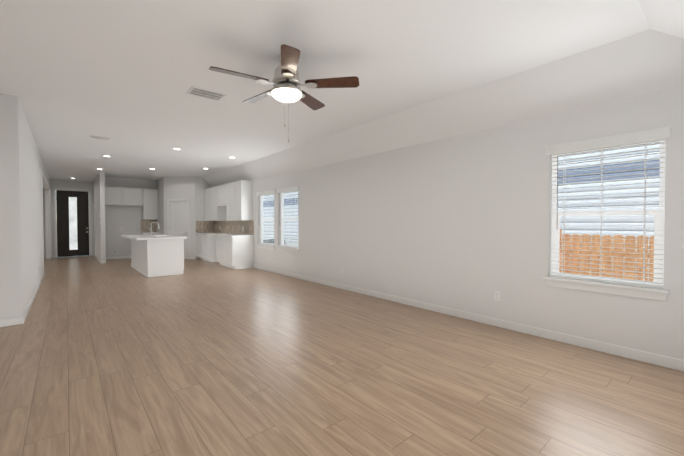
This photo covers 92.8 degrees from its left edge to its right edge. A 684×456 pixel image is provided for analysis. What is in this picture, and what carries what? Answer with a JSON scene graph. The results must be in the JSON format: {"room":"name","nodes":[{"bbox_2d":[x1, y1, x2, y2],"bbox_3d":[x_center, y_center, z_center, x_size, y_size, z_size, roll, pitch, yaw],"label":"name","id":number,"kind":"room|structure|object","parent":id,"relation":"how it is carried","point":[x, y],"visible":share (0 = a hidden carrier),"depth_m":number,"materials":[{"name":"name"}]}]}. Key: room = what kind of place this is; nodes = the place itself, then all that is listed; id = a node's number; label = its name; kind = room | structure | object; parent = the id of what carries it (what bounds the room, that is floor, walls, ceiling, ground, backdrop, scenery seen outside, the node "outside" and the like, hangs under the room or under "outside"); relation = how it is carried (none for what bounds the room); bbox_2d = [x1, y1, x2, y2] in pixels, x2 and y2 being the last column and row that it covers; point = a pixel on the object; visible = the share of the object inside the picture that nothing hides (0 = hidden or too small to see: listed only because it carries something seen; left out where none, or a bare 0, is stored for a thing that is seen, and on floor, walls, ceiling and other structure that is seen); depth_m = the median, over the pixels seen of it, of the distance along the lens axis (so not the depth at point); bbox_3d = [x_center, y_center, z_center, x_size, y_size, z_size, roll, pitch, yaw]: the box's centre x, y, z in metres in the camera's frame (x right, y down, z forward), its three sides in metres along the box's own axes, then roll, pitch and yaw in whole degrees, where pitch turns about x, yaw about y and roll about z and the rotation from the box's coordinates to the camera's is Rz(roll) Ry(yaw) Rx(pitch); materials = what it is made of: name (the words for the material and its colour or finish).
{"room":"empty living room","nodes":[
{"label":"empty living room","id":0,"kind":"room"},
{"bbox_2d":[0,93,22,319],"bbox_3d":[-5.760,-0.247,2.757,4.331,2.995,0.120,-1,1,-40],"label":"wall","id":1,"kind":"structure","parent":0,"point":[11,296],"depth_m":4.06,"materials":[{"name":"white paint"}]},
{"bbox_2d":[19,101,49,313],"bbox_3d":[-7.468,-0.339,8.030,0.120,2.995,10.135,-1,1,-40],"label":"wall","id":2,"kind":"structure","parent":0,"point":[32,166],"depth_m":5.27,"materials":[{"name":"white paint"}]},
{"bbox_2d":[41,170,50,271],"bbox_3d":[-8.796,-0.140,9.618,0.142,2.545,4.850,-1,1,-40],"label":"door frame","id":3,"kind":"structure","parent":2,"relation":"attached to","point":[45,185],"depth_m":11.38,"materials":[{"name":"white wood"}]},
{"bbox_2d":[43,179,93,257],"bbox_3d":[-10.685,-0.405,12.043,8.822,2.995,0.150,-1,1,-40],"label":"wall","id":4,"kind":"structure","parent":0,"point":[70,184],"depth_m":12.07,"materials":[{"name":"white paint"}]},
{"bbox_2d":[56,190,88,256],"bbox_3d":[-10.217,-0.164,12.368,0.944,2.483,0.117,-1,1,-40],"label":"front door","id":5,"kind":"structure","parent":4,"relation":"in","point":[72,210],"depth_m":12.37,"materials":[{"name":"black wood"}]},
{"bbox_2d":[53,188,91,257],"bbox_3d":[-10.249,-0.204,12.405,1.114,2.577,0.166,-1,1,-40],"label":"door frame","id":6,"kind":"structure","parent":4,"relation":"attached to","point":[55,221],"depth_m":12.24,"materials":[{"name":"white"}]},
{"bbox_2d":[93,172,105,260],"bbox_3d":[-8.611,-0.400,11.520,0.121,2.995,3.330,-1,1,-40],"label":"wall","id":7,"kind":"structure","parent":0,"point":[99,188],"depth_m":10.29,"materials":[{"name":"white paint"}]},
{"bbox_2d":[94,199,96,256],"bbox_3d":[-8.917,0.035,11.877,0.136,2.115,1.030,-1,1,-40],"label":"door frame","id":8,"kind":"structure","parent":7,"relation":"attached to","point":[95,218],"depth_m":12.18,"materials":[{"name":"white wood"}]},
{"bbox_2d":[105,177,155,256],"bbox_3d":[-7.609,-0.407,11.812,1.784,2.995,0.120,-1,1,-40],"label":"wall","id":9,"kind":"structure","parent":0,"point":[126,218],"depth_m":11.57,"materials":[{"name":"white paint"}]},
{"bbox_2d":[105,186,124,204],"bbox_3d":[-7.892,-1.108,11.264,0.640,0.618,0.328,-1,1,-40],"label":"upper cabinet","id":10,"kind":"object","parent":9,"relation":"attached to","point":[113,195],"depth_m":11.15,"materials":[{"name":"white wood"}]},
{"bbox_2d":[125,187,144,205],"bbox_3d":[-7.497,-1.115,11.599,0.639,0.618,0.328,-1,1,-40],"label":"upper cabinet","id":11,"kind":"object","parent":9,"relation":"attached to","point":[133,196],"depth_m":11.54,"materials":[{"name":"white wood"}]},
{"bbox_2d":[140,219,156,231],"bbox_3d":[-7.177,-0.080,12.089,0.526,0.469,0.019,-1,1,-40],"label":"backsplash","id":12,"kind":"structure","parent":9,"relation":"attached to","point":[145,225],"depth_m":12.06,"materials":[{"name":"tile"}]},
{"bbox_2d":[142,190,157,217],"bbox_3d":[-7.089,-0.872,11.949,0.552,1.118,0.328,-1,1,-40],"label":"upper cabinet","id":13,"kind":"object","parent":9,"relation":"attached to","point":[146,199],"depth_m":11.85,"materials":[{"name":"white wood"}]},
{"bbox_2d":[156,177,163,233],"bbox_3d":[-6.548,-0.409,11.846,0.120,2.995,1.200,-1,1,-40],"label":"wall","id":14,"kind":"structure","parent":0,"point":[160,188],"depth_m":11.71,"materials":[{"name":"white paint"}]},
{"bbox_2d":[164,176,195,256],"bbox_3d":[-5.637,-0.402,11.363,1.131,2.995,0.120,0,1,5],"label":"wall","id":15,"kind":"structure","parent":0,"point":[179,187],"depth_m":11.28,"materials":[{"name":"white paint"}]},
{"bbox_2d":[169,201,187,258],"bbox_3d":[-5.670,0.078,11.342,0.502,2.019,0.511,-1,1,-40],"label":"pantry door","id":16,"kind":"structure","parent":15,"relation":"in","point":[178,218],"depth_m":11.33,"materials":[{"name":"white wood"}]},
{"bbox_2d":[167,199,189,259],"bbox_3d":[-5.671,0.044,11.365,0.814,2.102,0.136,0,1,5],"label":"door frame","id":17,"kind":"structure","parent":15,"relation":"attached to","point":[168,217],"depth_m":11.28,"materials":[{"name":"white wood"}]},
{"bbox_2d":[195,177,210,259],"bbox_3d":[-4.872,-0.406,11.509,0.642,2.995,0.120,-1,1,-40],"label":"wall","id":18,"kind":"structure","parent":0,"point":[201,184],"depth_m":11.35,"materials":[{"name":"white paint"}]},
{"bbox_2d":[0,255,683,455],"bbox_3d":[-5.382,1.225,5.815,9.122,0.060,16.550,-1,1,-40],"label":"floor","id":19,"kind":"structure","parent":0,"point":[123,357],"depth_m":2.67,"materials":[{"name":"brown wood"}]},
{"bbox_2d":[140,232,160,234],"bbox_3d":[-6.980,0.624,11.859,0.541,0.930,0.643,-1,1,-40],"label":"countertop","id":20,"kind":"structure","parent":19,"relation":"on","point":[141,233],"depth_m":11.70,"materials":[{"name":"white stone"}]},
{"bbox_2d":[131,237,185,276],"bbox_3d":[-5.057,0.698,8.821,0.812,0.885,2.514,-1,1,-40],"label":"kitchen island","id":21,"kind":"object","parent":19,"relation":"on","point":[155,255],"depth_m":7.92,"materials":[{"name":"white wood"}]},
{"bbox_2d":[122,234,181,240],"bbox_3d":[-5.118,0.234,8.762,1.080,0.045,2.630,-1,1,-40],"label":"island countertop","id":22,"kind":"structure","parent":21,"relation":"on","point":[145,237],"depth_m":7.97,"materials":[{"name":"white stone"}]},
{"bbox_2d":[150,221,157,236],"bbox_3d":[-5.023,0.018,8.731,0.230,0.388,0.096,-1,1,-40],"label":"faucet","id":23,"kind":"object","parent":22,"relation":"on","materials":[{"name":"silver metal"}]},
{"bbox_2d":[195,232,226,262],"bbox_3d":[-4.438,0.635,11.013,0.643,0.930,1.215,-1,1,-40],"label":"base cabinet","id":24,"kind":"object","parent":19,"relation":"on","point":[205,246],"visible":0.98,"depth_m":10.53,"materials":[{"name":"white wood"}]},
{"bbox_2d":[216,238,222,265],"bbox_3d":[-3.315,0.679,9.708,0.617,0.885,0.679,-1,1,-40],"label":"base cabinet","id":25,"kind":"object","parent":19,"relation":"on","point":[219,244],"depth_m":9.59,"materials":[{"name":"white wood"}]},
{"bbox_2d":[223,238,253,268],"bbox_3d":[-2.956,0.686,9.284,0.617,0.885,0.679,-1,1,-40],"label":"base cabinet","id":26,"kind":"object","parent":19,"relation":"on","point":[234,251],"depth_m":9.04,"materials":[{"name":"white wood"}]},
{"bbox_2d":[215,234,253,237],"bbox_3d":[-3.139,0.218,9.471,0.642,0.045,1.255,-1,1,-40],"label":"countertop","id":27,"kind":"structure","parent":26,"relation":"on","point":[217,235],"depth_m":9.13,"materials":[{"name":"white stone"}]},
{"bbox_2d":[0,0,683,186],"bbox_3d":[-5.387,-1.554,5.765,9.122,0.590,16.550,-1,1,-40],"label":"ceiling","id":28,"kind":"structure","parent":0,"point":[125,76],"depth_m":3.30,"materials":[{"name":"white paint"}]},
{"bbox_2d":[90,135,110,139],"bbox_3d":[-4.511,-1.681,6.073,0.300,0.009,0.190,-1,1,-40],"label":"ceiling vent","id":29,"kind":"object","parent":28,"relation":"in","point":[99,137],"visible":0.98,"depth_m":6.04,"materials":[{"name":"white metal"}]},
{"bbox_2d":[186,86,226,100],"bbox_3d":[-1.668,-1.649,4.009,0.400,0.009,0.265,-1,1,-40],"label":"ceiling vent","id":30,"kind":"object","parent":28,"relation":"in","point":[203,93],"visible":0.98,"depth_m":4.00,"materials":[{"name":"white metal"}]},
{"bbox_2d":[209,44,358,141],"bbox_3d":[-0.571,-1.237,3.158,1.345,0.806,1.338,-1,1,-40],"label":"fan","id":31,"kind":"object","parent":28,"relation":"hanging from","point":[286,83],"visible":1,"depth_m":3.06,"materials":[{"name":"brown wood"}]},
{"bbox_2d":[227,85,683,359],"bbox_3d":[-1.962,-0.360,8.687,0.150,2.995,16.550,-1,1,-40],"label":"wall","id":32,"kind":"structure","parent":0,"point":[462,222],"depth_m":4.16,"materials":[{"name":"white paint"}]},
{"bbox_2d":[204,188,207,219],"bbox_3d":[-4.490,-0.809,11.290,0.328,1.118,0.688,-1,1,-40],"label":"upper cabinet","id":33,"kind":"object","parent":32,"relation":"attached to","point":[205,190],"depth_m":11.31,"materials":[{"name":"white wood"}]},
{"bbox_2d":[208,188,223,219],"bbox_3d":[-4.104,-0.802,10.834,0.328,1.118,0.750,-1,1,-40],"label":"upper cabinet","id":34,"kind":"object","parent":32,"relation":"attached to","point":[214,213],"depth_m":10.77,"materials":[{"name":"white wood"}]},
{"bbox_2d":[216,185,219,207],"bbox_3d":[-3.753,-1.023,10.415,0.328,0.663,0.461,-1,1,-40],"label":"upper cabinet","id":35,"kind":"object","parent":32,"relation":"attached to","point":[217,187],"depth_m":10.44,"materials":[{"name":"white wood"}]},
{"bbox_2d":[220,184,223,207],"bbox_3d":[-3.534,-1.018,10.157,0.328,0.663,0.462,-1,1,-40],"label":"upper cabinet","id":36,"kind":"object","parent":32,"relation":"attached to","point":[221,186],"depth_m":10.18,"materials":[{"name":"white wood"}]},
{"bbox_2d":[196,220,253,234],"bbox_3d":[-3.775,-0.026,10.235,0.620,0.414,3.248,-1,1,-40],"label":"backsplash","id":37,"kind":"structure","parent":32,"relation":"attached to","point":[246,227],"depth_m":10.68,"materials":[{"name":"tile"}]},
{"bbox_2d":[224,184,231,219],"bbox_3d":[-3.205,-0.784,9.773,0.328,1.118,0.677,-1,1,-40],"label":"upper cabinet","id":38,"kind":"object","parent":32,"relation":"attached to","point":[231,201],"depth_m":9.79,"materials":[{"name":"white wood"}]},
{"bbox_2d":[232,180,251,219],"bbox_3d":[-2.866,-0.778,9.373,0.328,1.118,0.617,-1,1,-40],"label":"upper cabinet","id":39,"kind":"object","parent":32,"relation":"attached to","point":[241,189],"depth_m":9.17,"materials":[{"name":"white wood"}]},
{"bbox_2d":[256,244,274,249],"bbox_3d":[-2.010,0.502,8.673,0.120,0.100,1.010,-1,1,-40],"label":"sill","id":40,"kind":"structure","parent":32,"relation":"attached to","point":[271,247],"depth_m":8.60,"materials":[{"name":"white"}]},
{"bbox_2d":[261,194,273,244],"bbox_3d":[-1.941,-0.240,8.719,0.056,1.383,0.926,-1,1,-40],"label":"window","id":41,"kind":"structure","parent":32,"relation":"in","point":[263,218],"depth_m":9.02,"materials":[{"name":"white plastic"}]},
{"bbox_2d":[256,190,274,245],"bbox_3d":[-2.013,-0.265,8.659,0.094,1.428,0.998,-1,1,-40],"label":"window blind","id":42,"kind":"object","parent":41,"relation":"attached to","point":[268,193],"visible":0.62,"depth_m":8.68,"materials":[{"name":"plastic"}]},
{"bbox_2d":[276,246,299,252],"bbox_3d":[-1.280,0.517,7.811,0.120,0.100,1.010,-1,1,-40],"label":"sill","id":43,"kind":"structure","parent":32,"relation":"attached to","point":[288,249],"depth_m":7.75,"materials":[{"name":"white wood"}]},
{"bbox_2d":[281,191,298,246],"bbox_3d":[-1.211,-0.226,7.857,0.056,1.383,0.926,-1,1,-40],"label":"window","id":44,"kind":"structure","parent":32,"relation":"in","point":[282,221],"depth_m":8.15,"materials":[{"name":"white plastic"}]},
{"bbox_2d":[276,186,298,247],"bbox_3d":[-1.282,-0.251,7.797,0.094,1.428,0.998,-1,1,-40],"label":"window blind","id":45,"kind":"object","parent":44,"relation":"attached to","point":[288,189],"visible":0.88,"depth_m":7.73,"materials":[{"name":"plastic"}]},
{"bbox_2d":[0,253,683,370],"bbox_3d":[-5.382,1.148,5.814,8.822,0.095,16.250,-1,1,-40],"label":"baseboard","id":46,"kind":"structure","parent":32,"relation":"attached to","point":[655,359],"depth_m":4.01,"materials":[{"name":"white wood"}]},
{"bbox_2d":[494,291,499,300],"bbox_3d":[1.912,0.839,4.015,0.008,0.115,0.070,-1,1,-40],"label":"electrical outlet","id":47,"kind":"object","parent":32,"relation":"attached to","point":[496,295],"visible":1,"depth_m":4.01,"materials":[{"name":"white plastic"}]},
{"bbox_2d":[543,276,668,300],"bbox_3d":[2.581,0.592,3.255,0.120,0.100,0.985,-1,1,-40],"label":"sill","id":48,"kind":"structure","parent":32,"relation":"attached to","point":[659,294],"depth_m":3.17,"materials":[{"name":"white wood"}]},
{"bbox_2d":[551,139,665,285],"bbox_3d":[2.650,-0.151,3.301,0.056,1.383,0.901,-1,1,-40],"label":"window","id":49,"kind":"structure","parent":32,"relation":"in","point":[658,219],"depth_m":3.21,"materials":[{"name":"white plastic"}]},
{"bbox_2d":[545,126,670,288],"bbox_3d":[2.579,-0.176,3.240,0.094,1.428,0.973,-1,1,-40],"label":"window blind","id":50,"kind":"object","parent":49,"relation":"attached to","point":[647,136],"visible":0.94,"depth_m":3.19,"materials":[{"name":"plastic"}]},
{"label":"outside","id":51,"kind":"structure","parent":0,"visible":0},
{"bbox_3d":[1.876,1.647,13.316,11.618,0.100,42.000,-1,1,-40],"label":"yard","id":52,"kind":"structure","parent":51,"visible":0},
{"bbox_2d":[263,239,284,244],"bbox_3d":[-3.378,1.049,16.194,0.900,1.009,0.900,-1,1,-40],"label":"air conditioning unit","id":53,"kind":"object","parent":52,"relation":"on","point":[270,241],"depth_m":15.96,"materials":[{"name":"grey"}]},
{"bbox_2d":[263,142,659,280],"bbox_3d":[2.774,-1.419,14.026,6.450,5.999,46.000,-1,1,-40],"label":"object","id":54,"kind":"object","parent":52,"relation":"on","point":[577,220],"depth_m":6.67,"materials":[{"name":"white plastic"}]},
{"bbox_2d":[559,229,653,281],"bbox_3d":[5.656,0.935,2.050,2.494,1.714,8.074,-1,1,-40],"label":"fence","id":55,"kind":"object","parent":52,"relation":"on","point":[581,241],"depth_m":5.38,"materials":[{"name":"brown wood"}]}
]}

